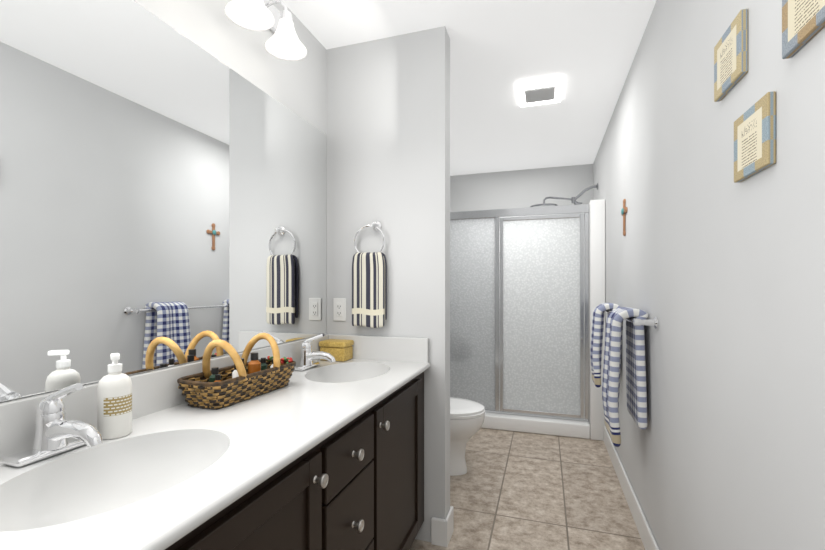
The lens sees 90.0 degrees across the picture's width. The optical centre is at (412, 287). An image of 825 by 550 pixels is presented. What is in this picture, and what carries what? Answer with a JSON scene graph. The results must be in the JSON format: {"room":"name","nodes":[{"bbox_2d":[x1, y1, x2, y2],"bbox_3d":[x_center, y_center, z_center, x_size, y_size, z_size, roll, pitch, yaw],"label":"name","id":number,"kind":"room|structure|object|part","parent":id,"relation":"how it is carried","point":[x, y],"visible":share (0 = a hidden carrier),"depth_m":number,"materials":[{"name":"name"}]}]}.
{"room":"bathroom","nodes":[
{"label":"bathroom","id":0,"kind":"room"},
{"bbox_2d":[0,0,325,402],"bbox_3d":[-0.591,-0.012,1.839,0.100,2.440,5.940,0,0,18],"label":"wall","id":1,"kind":"structure","parent":0,"point":[298,87],"depth_m":1.61,"materials":[{"name":"grey paint"}]},
{"bbox_2d":[0,0,325,401],"bbox_3d":[-0.680,-0.275,1.386,0.006,1.019,1.531,0,0,18],"label":"mirror","id":2,"kind":"object","parent":1,"relation":"attached to","point":[162,194],"visible":0.89,"depth_m":1.14,"materials":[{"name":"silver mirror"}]},
{"bbox_2d":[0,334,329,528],"bbox_3d":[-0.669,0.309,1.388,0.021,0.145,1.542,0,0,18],"label":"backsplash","id":3,"kind":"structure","parent":1,"relation":"attached to","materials":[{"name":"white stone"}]},
{"bbox_2d":[225,0,306,60],"bbox_3d":[-0.571,-1.040,1.407,0.200,0.235,0.620,0,0,18],"label":"sconce","id":4,"kind":"object","parent":1,"relation":"attached to","point":[283,42],"visible":1,"depth_m":1.56,"materials":[{"name":"white glass"}]},
{"bbox_3d":[-0.551,-0.975,1.401,0.158,0.106,0.158,0,0,18],"label":"lamp shade","id":5,"kind":"part","parent":4,"relation":"part of","materials":[{"name":"white glass"}]},
{"bbox_3d":[-0.551,-0.986,1.401,0.028,0.074,0.028,0,0,18],"label":"bulb","id":6,"kind":"part","parent":4,"relation":"part of","materials":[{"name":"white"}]},
{"bbox_3d":[-0.489,-0.975,1.596,0.158,0.106,0.158,0,0,18],"label":"lamp shade","id":7,"kind":"part","parent":4,"relation":"part of","materials":[{"name":"white glass"}]},
{"bbox_3d":[-0.489,-0.986,1.596,0.028,0.074,0.028,0,0,18],"label":"bulb","id":8,"kind":"part","parent":4,"relation":"part of","materials":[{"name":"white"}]},
{"bbox_2d":[326,26,449,541],"bbox_3d":[-0.129,-0.012,2.087,0.628,2.440,0.110,0,0,18],"label":"wall","id":9,"kind":"structure","parent":0,"point":[388,133],"depth_m":2.01,"materials":[{"name":"grey paint"}]},
{"bbox_2d":[333,298,345,320],"bbox_3d":[-0.372,0.110,2.103,0.072,0.116,0.009,0,0,18],"label":"electrical outlet plate","id":10,"kind":"object","parent":9,"relation":"attached to","point":[339,309],"visible":1,"depth_m":2.10,"materials":[{"name":"white plastic"}]},
{"bbox_2d":[352,221,386,327],"bbox_3d":[-0.211,-0.069,2.022,0.171,0.524,0.062,0,0,18],"label":"towel ring","id":11,"kind":"object","parent":9,"relation":"attached to","point":[369,289],"visible":1,"depth_m":2.00,"materials":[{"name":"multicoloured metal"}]},
{"bbox_2d":[431,517,444,546],"bbox_3d":[0.121,1.145,1.942,0.064,0.125,0.014,0,0,18],"label":"baseboard","id":12,"kind":"structure","parent":9,"relation":"attached to","point":[437,531],"depth_m":1.94,"materials":[{"name":"white wood"}]},
{"bbox_2d":[444,506,453,546],"bbox_3d":[0.177,1.145,1.989,0.014,0.125,0.138,0,0,18],"label":"baseboard","id":13,"kind":"structure","parent":9,"relation":"attached to","point":[448,526],"depth_m":1.97,"materials":[{"name":"white wood"}]},
{"bbox_2d":[283,0,655,175],"bbox_3d":[0.185,-1.282,1.590,1.730,0.100,5.940,0,0,18],"label":"ceiling","id":14,"kind":"structure","parent":0,"point":[586,50],"depth_m":2.20,"materials":[{"name":"white paint"}]},
{"bbox_2d":[517,76,562,106],"bbox_3d":[0.797,-1.217,2.580,0.256,0.028,0.330,0,0,18],"label":"ceiling vent","id":15,"kind":"object","parent":14,"relation":"in","point":[540,91],"visible":0.98,"depth_m":2.53,"materials":[{"name":"white plastic"}]},
{"bbox_2d":[524,85,555,103],"bbox_3d":[0.797,-1.208,2.580,0.179,0.010,0.182,0,0,18],"label":"grille","id":16,"kind":"object","parent":15,"relation":"attached to","point":[543,93],"depth_m":2.56,"materials":[{"name":"white"}]},
{"bbox_2d":[450,164,592,211],"bbox_3d":[1.077,-0.012,4.370,1.530,2.440,0.100,0,0,18],"label":"wall","id":17,"kind":"structure","parent":0,"point":[525,188],"depth_m":4.30,"materials":[{"name":"grey paint"}]},
{"bbox_2d":[409,428,644,549],"bbox_3d":[0.185,1.258,1.590,1.730,0.100,5.940,0,0,18],"label":"floor","id":18,"kind":"structure","parent":0,"point":[512,490],"depth_m":2.37,"materials":[{"name":"beige tile"}]},
{"bbox_2d":[0,358,429,549],"bbox_3d":[-0.404,0.791,1.314,0.571,0.833,1.524,0,0,18],"label":"bathroom vanity","id":19,"kind":"object","parent":18,"relation":"on","point":[325,455],"depth_m":0.97,"materials":[{"name":"white stone"}]},
{"bbox_3d":[-0.314,0.741,0.784,0.018,0.665,0.518,0,0,18],"label":"door","id":20,"kind":"part","parent":19,"relation":"part of","materials":[{"name":"black wood"}]},
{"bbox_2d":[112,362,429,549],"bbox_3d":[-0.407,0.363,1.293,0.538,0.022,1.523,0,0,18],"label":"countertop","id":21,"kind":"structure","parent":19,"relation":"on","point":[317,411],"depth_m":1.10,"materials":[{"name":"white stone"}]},
{"bbox_2d":[2,383,102,466],"bbox_3d":[-0.715,0.274,0.860,0.174,0.156,0.144,0,0,18],"label":"faucet","id":22,"kind":"object","parent":21,"relation":"on","point":[56,432],"visible":1,"depth_m":0.85,"materials":[{"name":"silver metal"}]},
{"bbox_2d":[97,353,131,439],"bbox_3d":[-0.711,0.254,0.987,0.068,0.194,0.068,0,0,18],"label":"soap bottle","id":23,"kind":"object","parent":21,"relation":"on","point":[114,404],"visible":0.96,"depth_m":0.96,"materials":[{"name":"white plastic"}]},
{"bbox_2d":[177,333,295,409],"bbox_3d":[-0.560,0.254,1.362,0.172,0.194,0.396,0,0,21],"label":"basket","id":24,"kind":"object","parent":21,"relation":"on","point":[239,380],"visible":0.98,"depth_m":1.28,"materials":[{"name":"wicker"}]},
{"bbox_2d":[294,333,335,370],"bbox_3d":[-0.413,0.274,1.797,0.174,0.156,0.144,0,0,18],"label":"faucet","id":25,"kind":"object","parent":21,"relation":"on","point":[308,356],"visible":0.9,"depth_m":1.79,"materials":[{"name":"silver metal"}]},
{"bbox_2d":[319,339,353,361],"bbox_3d":[-0.373,0.304,2.025,0.142,0.094,0.106,0,0,18],"label":"box","id":26,"kind":"object","parent":21,"relation":"on","point":[340,350],"visible":0.92,"depth_m":1.98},
{"bbox_3d":[-0.222,0.463,0.993,0.028,0.034,0.034,0,0,18],"label":"door knob","id":27,"kind":"part","parent":19,"relation":"part of","materials":[{"name":"silver metal"}]},
{"bbox_3d":[-0.180,0.945,1.199,0.018,0.256,0.308,0,0,18],"label":"drawer","id":28,"kind":"part","parent":19,"relation":"part of","materials":[{"name":"black wood"}]},
{"bbox_3d":[-0.180,0.685,1.199,0.018,0.250,0.308,0,0,18],"label":"drawer","id":29,"kind":"part","parent":19,"relation":"part of","materials":[{"name":"black wood"}]},
{"bbox_3d":[-0.180,0.480,1.199,0.018,0.145,0.308,0,0,18],"label":"drawer","id":30,"kind":"part","parent":19,"relation":"part of","materials":[{"name":"black wood"}]},
{"bbox_3d":[-0.158,0.685,1.191,0.028,0.034,0.034,0,0,18],"label":"drawer knob","id":31,"kind":"part","parent":19,"relation":"part of","materials":[{"name":"silver metal"}]},
{"bbox_3d":[-0.158,0.480,1.191,0.028,0.034,0.034,0,0,18],"label":"drawer knob","id":32,"kind":"part","parent":19,"relation":"part of","materials":[{"name":"silver metal"}]},
{"bbox_3d":[-0.095,0.463,1.389,0.028,0.034,0.034,0,0,18],"label":"door knob","id":33,"kind":"part","parent":19,"relation":"part of","materials":[{"name":"silver metal"}]},
{"bbox_3d":[-0.048,0.741,1.613,0.018,0.665,0.518,0,0,18],"label":"door","id":34,"kind":"part","parent":19,"relation":"part of","materials":[{"name":"black wood"}]},
{"bbox_2d":[450,397,484,475],"bbox_3d":[0.136,0.820,2.771,0.699,0.774,0.416,0,0,18],"label":"toilet","id":35,"kind":"object","parent":18,"relation":"on","point":[467,417],"visible":0.33,"depth_m":2.63,"materials":[{"name":"white ceramic"}]},
{"bbox_3d":[0.216,0.789,2.745,0.532,0.043,0.384,0,0,18],"label":"seat","id":36,"kind":"part","parent":35,"relation":"part of","materials":[{"name":"white ceramic"}]},
{"bbox_2d":[450,183,604,440],"bbox_3d":[0.927,0.130,3.902,1.526,2.154,0.878,0,0,18],"label":"shower enclosure","id":37,"kind":"object","parent":18,"relation":"on","point":[527,291],"visible":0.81,"depth_m":3.51,"materials":[{"name":"white glass"}]},
{"bbox_3d":[1.083,0.230,3.487,0.628,1.630,0.006,0,0,18],"label":"glass","id":38,"kind":"part","parent":37,"relation":"part of","materials":[{"name":"glass"}]},
{"bbox_2d":[593,0,824,549],"bbox_3d":[0.961,-0.012,1.341,0.100,2.440,5.940,0,0,18],"label":"wall","id":39,"kind":"structure","parent":0,"point":[714,268],"depth_m":1.14,"materials":[{"name":"grey paint"}]},
{"bbox_2d":[621,199,627,235],"bbox_3d":[1.254,-0.419,2.454,0.022,0.221,0.142,0,0,18],"label":"decor","id":40,"kind":"object","parent":39,"relation":"attached to","point":[624,209],"visible":1,"depth_m":2.44,"materials":[{"name":"brown wood"}]},
{"bbox_2d":[590,303,658,446],"bbox_3d":[1.114,0.412,2.273,0.177,0.632,1.082,0,0,18],"label":"bar","id":41,"kind":"object","parent":39,"relation":"attached to","point":[637,320],"visible":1,"depth_m":1.91,"materials":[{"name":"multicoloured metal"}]},
{"bbox_2d":[590,303,620,387],"bbox_3d":[1.238,0.358,2.648,0.178,0.526,0.240,0,0,18],"label":"towel","id":42,"kind":"object","parent":41,"relation":"hanging from","point":[598,313],"depth_m":2.58,"materials":[{"name":"blue fabric"}]},
{"bbox_2d":[601,307,648,446],"bbox_3d":[1.028,0.413,2.003,0.183,0.636,0.307,0,0,18],"label":"towel","id":43,"kind":"object","parent":41,"relation":"hanging from","point":[635,339],"depth_m":1.90,"materials":[{"name":"blue fabric"}]},
{"bbox_2d":[604,426,658,549],"bbox_3d":[0.772,1.145,0.939,0.014,0.125,4.859,0,0,18],"label":"baseboard","id":44,"kind":"structure","parent":39,"relation":"attached to","point":[645,532],"depth_m":2.21,"materials":[{"name":"white wood"}]},
{"bbox_2d":[714,9,747,101],"bbox_3d":[0.805,-0.582,1.047,0.015,0.150,0.162,0,0,18],"label":"plaque","id":45,"kind":"object","parent":39,"relation":"attached to","point":[730,59],"visible":0.98,"depth_m":1.02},
{"bbox_2d":[734,91,775,182],"bbox_3d":[0.768,-0.332,0.930,0.015,0.150,0.162,0,0,18],"label":"plaque","id":46,"kind":"object","parent":39,"relation":"attached to","point":[754,138],"visible":0.98,"depth_m":0.90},
{"bbox_2d":[782,0,824,58],"bbox_3d":[0.702,-0.520,0.725,0.015,0.150,0.162,0,0,18],"label":"plaque","id":47,"kind":"object","parent":39,"relation":"attached to","point":[803,22],"visible":1,"depth_m":0.75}
]}

